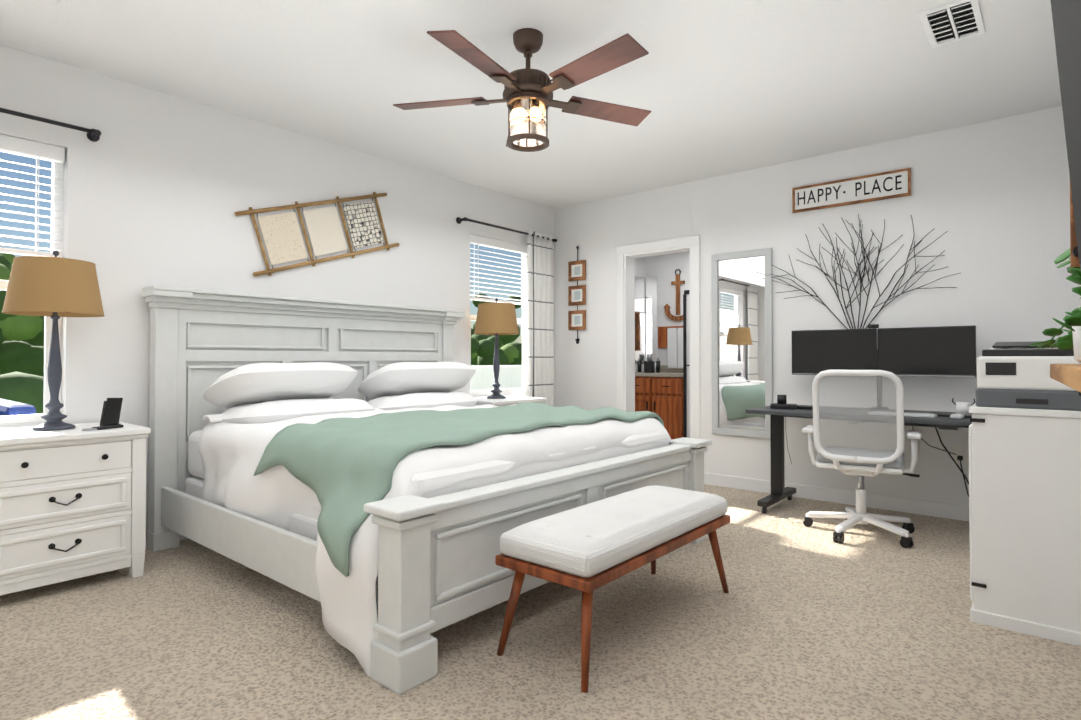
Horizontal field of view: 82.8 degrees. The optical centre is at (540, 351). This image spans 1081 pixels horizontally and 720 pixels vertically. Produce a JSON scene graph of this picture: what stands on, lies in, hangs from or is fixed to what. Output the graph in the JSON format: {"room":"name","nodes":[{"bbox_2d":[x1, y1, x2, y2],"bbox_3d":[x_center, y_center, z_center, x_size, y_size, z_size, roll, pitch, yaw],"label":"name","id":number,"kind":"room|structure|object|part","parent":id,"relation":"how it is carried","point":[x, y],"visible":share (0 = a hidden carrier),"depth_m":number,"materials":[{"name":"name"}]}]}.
{"room":"bedroom and office","nodes":[
{"label":"bedroom and office","id":0,"kind":"room"},
{"bbox_2d":[0,45,644,529],"bbox_3d":[-1.172,-0.186,5.068,0.152,2.703,7.580,-1,-1,40],"label":"wall","id":1,"kind":"structure","parent":0,"point":[160,189],"depth_m":3.81,"materials":[{"name":"white paint"}]},
{"bbox_2d":[0,162,63,428],"bbox_3d":[-2.899,-0.337,3.008,0.152,1.551,0.922,-1,-1,40],"label":"window","id":2,"kind":"structure","parent":1,"relation":"in","point":[17,421],"depth_m":3.31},
{"bbox_2d":[0,134,64,257],"bbox_3d":[-2.888,-0.810,3.004,0.062,0.600,0.882,-1,-1,40],"label":"window blind","id":3,"kind":"object","parent":2,"relation":"attached to","point":[29,148],"visible":0.92,"depth_m":3.23,"materials":[{"name":"white plastic"}]},
{"bbox_2d":[0,108,100,141],"bbox_3d":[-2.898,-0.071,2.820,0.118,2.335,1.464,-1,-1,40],"label":"curtain rod","id":4,"kind":"object","parent":1,"relation":"attached to","point":[93,135],"visible":1,"depth_m":3.22,"materials":[{"name":"black metal"}]},
{"bbox_2d":[234,192,398,276],"bbox_3d":[-1.565,-0.878,4.466,0.027,0.460,1.220,-1,17,40],"label":"wall art","id":5,"kind":"object","parent":1,"relation":"attached to","point":[282,238],"visible":0.94,"depth_m":4.42},
{"bbox_2d":[470,254,528,396],"bbox_3d":[-0.398,-0.300,5.960,0.152,1.551,0.922,-1,-1,40],"label":"window","id":6,"kind":"structure","parent":1,"relation":"in","point":[523,391],"depth_m":6.26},
{"bbox_2d":[470,234,527,305],"bbox_3d":[-0.386,-0.773,5.957,0.062,0.600,0.882,-1,-1,40],"label":"window blind","id":7,"kind":"object","parent":6,"relation":"attached to","point":[495,243],"visible":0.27,"depth_m":5.90,"materials":[{"name":"white plastic"}]},
{"bbox_2d":[456,217,556,405],"bbox_3d":[-0.273,-0.033,5.917,0.118,2.335,1.344,-1,-1,40],"label":"curtain","id":8,"kind":"object","parent":1,"relation":"attached to","point":[540,293],"visible":0.75,"depth_m":6.18,"materials":[{"name":"white fabric"}]},
{"bbox_2d":[635,275,656,363],"bbox_3d":[1.256,-0.403,7.680,0.180,1.122,0.520,-1,-1,40],"label":"bathroom mirror","id":9,"kind":"object","parent":1,"relation":"attached to","point":[651,315],"visible":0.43,"depth_m":7.85,"materials":[{"name":"mirror"}]},
{"bbox_2d":[0,0,1061,208],"bbox_3d":[-0.025,-1.611,3.013,4.582,0.102,5.902,-1,-1,40],"label":"ceiling","id":10,"kind":"structure","parent":0,"point":[718,87],"depth_m":3.40,"materials":[{"name":"white paint"}]},
{"bbox_2d":[393,28,650,151],"bbox_3d":[-0.052,-1.288,2.994,1.321,0.544,1.336,-1,-1,40],"label":"ceiling fan","id":11,"kind":"object","parent":10,"relation":"hanging from","point":[528,95],"visible":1,"depth_m":2.94,"materials":[{"name":"brown wood"}]},
{"bbox_2d":[918,0,984,47],"bbox_3d":[1.956,-1.555,2.906,0.222,0.019,0.402,-1,-1,40],"label":"ceiling vent","id":12,"kind":"object","parent":10,"relation":"in","point":[928,29],"depth_m":2.90,"materials":[{"name":"white metal"}]},
{"bbox_3d":[1.956,-1.561,2.906,0.182,0.004,0.362,-1,-1,40],"label":"dark ceiling air vent","id":13,"kind":"part","parent":12,"relation":"part of","materials":[{"name":"metal"}]},
{"bbox_2d":[0,484,1080,719],"bbox_3d":[-0.025,1.188,2.978,4.582,0.102,5.902,-1,-1,40],"label":"floor","id":14,"kind":"structure","parent":0,"point":[800,620],"depth_m":2.35,"materials":[{"name":"carpet"}]},
{"bbox_2d":[0,422,150,595],"bbox_3d":[-2.413,0.757,3.027,0.542,0.766,0.692,-1,-1,40],"label":"nightstand","id":15,"kind":"object","parent":14,"relation":"on","point":[72,504],"depth_m":2.89,"materials":[{"name":"white wood"}]},
{"bbox_2d":[2,250,104,430],"bbox_3d":[-2.429,-0.059,3.065,0.404,0.894,0.404,-1,-1,40],"label":"table lamp","id":16,"kind":"object","parent":15,"relation":"on","point":[55,288],"visible":1,"depth_m":2.97,"materials":[{"name":"beige fabric"}]},
{"bbox_3d":[-2.190,0.382,3.063,0.099,0.014,0.183,-1,-1,40],"label":"small items on the nightstand","id":17,"kind":"part","parent":15,"relation":"part of","materials":[{"name":"white wood"}]},
{"bbox_2d":[100,398,122,425],"bbox_3d":[-2.233,0.316,3.188,0.104,0.146,0.099,-1,-1,40],"label":"charger","id":18,"kind":"object","parent":15,"relation":"on","point":[111,411],"visible":0.79,"depth_m":3.18,"materials":[{"name":"black plastic"}]},
{"bbox_2d":[141,285,711,693],"bbox_3d":[-0.628,0.417,3.668,2.432,1.569,2.427,-1,-1,40],"label":"bed","id":19,"kind":"object","parent":14,"relation":"on","point":[370,480],"visible":1,"depth_m":2.98,"materials":[{"name":"white wood"}]},
{"bbox_2d":[475,396,545,405],"bbox_3d":[-0.376,0.794,5.431,0.542,0.752,0.692,-1,-1,40],"label":"nightstand","id":20,"kind":"object","parent":14,"relation":"on","point":[510,400],"visible":0.04,"depth_m":5.30,"materials":[{"name":"white wood"}]},
{"bbox_2d":[474,298,518,398],"bbox_3d":[-0.393,-0.030,5.468,0.404,0.894,0.404,-1,-1,40],"label":"table lamp","id":21,"kind":"object","parent":20,"relation":"on","point":[496,319],"visible":1,"depth_m":5.34,"materials":[{"name":"beige fabric"}]},
{"bbox_2d":[495,485,729,692],"bbox_3d":[0.362,0.897,2.588,0.432,0.480,1.153,-1,-1,40],"label":"bench","id":22,"kind":"object","parent":14,"relation":"on","point":[587,550],"visible":1,"depth_m":2.28,"materials":[{"name":"white fabric"}]},
{"bbox_2d":[746,405,971,513],"bbox_3d":[2.193,0.782,4.101,1.462,0.740,0.973,-1,-1,40],"label":"desk","id":23,"kind":"object","parent":14,"relation":"on","point":[780,491],"visible":0.35,"depth_m":4.34,"materials":[{"name":"black metal"}]},
{"bbox_2d":[770,395,812,409],"bbox_3d":[1.821,0.366,4.430,0.290,0.096,0.114,0,-1,27],"label":"dock","id":24,"kind":"object","parent":23,"relation":"on","point":[781,403],"visible":0.94,"depth_m":4.42,"materials":[{"name":"black plastic"}]},
{"bbox_2d":[792,324,975,408],"bbox_3d":[2.412,0.111,4.376,1.156,0.605,0.159,-1,-1,40],"label":"monitors","id":25,"kind":"object","parent":23,"relation":"on","point":[945,351],"visible":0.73,"depth_m":4.29,"materials":[{"name":"black plastic"}]},
{"bbox_2d":[870,411,971,418],"bbox_3d":[2.439,0.394,3.843,0.637,0.028,0.252,-1,-1,40],"label":"keyboard","id":26,"kind":"object","parent":23,"relation":"on","point":[934,415],"visible":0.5,"depth_m":3.79,"materials":[{"name":"white plastic"}]},
{"bbox_2d":[952,398,974,414],"bbox_3d":[2.720,0.355,3.939,0.101,0.106,0.083,0,-1,1],"label":"cup","id":27,"kind":"object","parent":23,"relation":"on","point":[962,407],"visible":0.52,"depth_m":3.89,"materials":[{"name":"white ceramic"}]},
{"bbox_2d":[802,370,921,547],"bbox_3d":[2.012,0.630,3.861,0.664,1.038,0.682,0,-1,32],"label":"office chair","id":28,"kind":"object","parent":14,"relation":"on","point":[860,462],"visible":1,"depth_m":3.67,"materials":[{"name":"white plastic"}]},
{"bbox_2d":[969,404,1080,645],"bbox_3d":[2.228,0.686,2.744,0.464,0.902,0.816,-1,-1,40],"label":"base cabinet","id":29,"kind":"object","parent":14,"relation":"on","point":[1025,513],"visible":1,"depth_m":2.46,"materials":[{"name":"white wood"}]},
{"bbox_2d":[976,341,1080,410],"bbox_3d":[2.118,0.095,2.601,0.412,0.278,0.407,-1,-1,40],"label":"printer","id":30,"kind":"object","parent":29,"relation":"on","point":[1013,374],"visible":0.98,"depth_m":2.49,"materials":[{"name":"white plastic"}]},
{"bbox_2d":[645,252,688,364],"bbox_3d":[2.036,-0.156,7.423,2.001,2.702,0.103,-1,-1,40],"label":"wall","id":31,"kind":"structure","parent":0,"point":[662,268],"depth_m":7.74,"materials":[{"name":"white paint"}]},
{"bbox_2d":[658,326,682,368],"bbox_3d":[1.655,-0.051,7.622,0.461,0.527,0.085,-1,-1,40],"label":"board","id":32,"kind":"object","parent":31,"relation":"attached to","point":[670,338],"visible":0.73,"depth_m":7.58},
{"bbox_2d":[664,269,684,320],"bbox_3d":[1.708,-0.700,7.615,0.386,0.651,0.027,-1,-1,40],"label":"wall art","id":33,"kind":"object","parent":31,"relation":"attached to","point":[677,283],"visible":0.88,"depth_m":7.61},
{"bbox_2d":[683,290,689,437],"bbox_3d":[1.944,0.247,6.617,0.887,1.876,0.082,-1,-1,40],"label":"shower door","id":34,"kind":"structure","parent":31,"relation":"attached to","point":[686,358],"depth_m":6.89,"materials":[{"name":"black metal"}]},
{"bbox_2d":[555,106,1080,505],"bbox_3d":[1.891,-0.185,5.141,4.431,2.702,0.152,-1,-1,40],"label":"wall","id":35,"kind":"structure","parent":0,"point":[992,197],"depth_m":4.55,"materials":[{"name":"white paint"}]},
{"bbox_2d":[568,246,585,343],"bbox_3d":[0.381,-0.579,6.311,0.217,1.003,0.032,-1,-1,40],"label":"picture frames","id":36,"kind":"object","parent":35,"relation":"attached to","point":[577,296],"visible":0.98,"depth_m":6.30,"materials":[{"name":"brown wood"}]},
{"bbox_2d":[616,235,699,438],"bbox_3d":[1.131,0.072,5.771,0.872,2.203,0.177,-1,-1,40],"label":"door frame","id":37,"kind":"structure","parent":35,"relation":"attached to","point":[626,255],"depth_m":5.92,"materials":[{"name":"white wood"}]},
{"bbox_2d":[711,248,772,438],"bbox_3d":[1.699,-0.064,5.184,0.522,1.561,0.032,-1,-1,40],"label":"mirror","id":38,"kind":"object","parent":35,"relation":"attached to","point":[742,327],"visible":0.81,"depth_m":5.18,"materials":[{"name":"clear mirror"}]},
{"bbox_2d":[704,472,968,520],"bbox_3d":[2.407,1.108,4.579,2.595,0.103,0.016,-1,-1,40],"label":"baseboard","id":39,"kind":"structure","parent":35,"relation":"attached to","point":[931,508],"depth_m":4.63,"materials":[{"name":"white wood"}]},
{"bbox_2d":[792,168,910,212],"bbox_3d":[2.340,-1.213,4.654,0.822,0.197,0.026,-1,-1,40],"label":"sign","id":40,"kind":"object","parent":35,"relation":"attached to","point":[874,187],"visible":0.98,"depth_m":4.63,"materials":[{"name":"white wood"}]},
{"bbox_2d":[757,214,958,328],"bbox_3d":[2.333,-0.582,4.644,1.417,0.893,0.025,-1,-1,40],"label":"wall art","id":41,"kind":"object","parent":35,"relation":"attached to","point":[858,266],"visible":0.98,"depth_m":4.58},
{"bbox_2d":[907,442,918,458],"bbox_3d":[2.659,0.706,4.373,0.077,0.117,0.011,-1,-1,40],"label":"electrical outlet plate","id":42,"kind":"object","parent":35,"relation":"attached to","point":[908,443],"depth_m":4.39,"materials":[{"name":"white plastic"}]},
{"bbox_2d":[954,445,966,462],"bbox_3d":[2.868,0.703,4.186,0.076,0.117,0.027,-1,-1,40],"label":"electrical outlet plate","id":43,"kind":"object","parent":35,"relation":"attached to","point":[960,452],"depth_m":4.18,"materials":[{"name":"white plastic"}]},
{"bbox_3d":[1.470,1.211,6.699,1.752,0.052,1.712,-1,-1,40],"label":"floor","id":44,"kind":"structure","parent":0,"visible":0},
{"bbox_2d":[635,365,683,439],"bbox_3d":[1.485,0.684,7.422,0.818,1.021,0.576,-1,-1,40],"label":"bathroom vanity","id":45,"kind":"object","parent":44,"relation":"on","point":[660,394],"visible":0.29,"depth_m":7.12,"materials":[{"name":"brown wood"}]},
{"bbox_2d":[637,354,659,372],"bbox_3d":[1.334,0.146,7.588,0.351,0.231,0.361,-1,-1,40],"label":"bottles","id":46,"kind":"object","parent":45,"relation":"on","point":[649,365],"depth_m":7.42},
{"bbox_3d":[1.665,-0.229,1.564,0.152,2.702,5.902,-1,-1,40],"label":"wall","id":47,"kind":"structure","parent":0,"visible":0},
{"bbox_2d":[1050,364,1080,395],"bbox_3d":[1.062,0.569,1.124,0.208,1.079,2.207,-1,-1,40],"label":"wood shelf","id":48,"kind":"object","parent":47,"relation":"attached to","point":[1068,375],"visible":1,"depth_m":1.36,"materials":[{"name":"brown wood"}]},
{"bbox_2d":[1029,249,1080,361],"bbox_3d":[1.515,-0.130,1.683,0.536,0.321,0.212,1,-1,-42],"label":"potted plant","id":49,"kind":"object","parent":48,"relation":"on","point":[1072,339],"visible":0.96,"depth_m":1.69,"materials":[{"name":"green plant"}]},
{"bbox_2d":[1051,0,1080,269],"bbox_3d":[0.741,-0.684,0.760,0.208,1.012,1.682,-1,-1,40],"label":"television","id":50,"kind":"object","parent":47,"relation":"attached to","point":[1066,16],"visible":1,"depth_m":1.25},
{"label":"outside","id":51,"kind":"structure","parent":0,"visible":0},
{"bbox_2d":[0,253,521,413],"bbox_3d":[-6.846,0.021,18.530,10.356,5.797,56.497,-1,-1,40],"label":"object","id":52,"kind":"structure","parent":51,"point":[21,358],"depth_m":15.01,"materials":[{"name":"green plant"}]},
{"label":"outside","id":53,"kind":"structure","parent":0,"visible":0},
{"bbox_2d":[0,398,35,415],"bbox_3d":[-6.579,0.869,3.817,6.001,0.802,8.801,-1,-1,40],"label":"pool","id":54,"kind":"object","parent":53,"point":[8,407],"visible":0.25,"depth_m":5.64,"materials":[{"name":"blue liquid"}]},
{"bbox_3d":[-17.198,1.666,17.263,40.002,0.102,60.002,-1,-1,40],"label":"lawn","id":55,"kind":"structure","parent":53,"visible":0},
{"bbox_2d":[471,365,521,390],"bbox_3d":[-0.340,0.951,13.654,0.050,1.302,7.224,-1,-1,40],"label":"fence","id":56,"kind":"object","parent":55,"relation":"on","point":[483,378],"depth_m":12.95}
]}

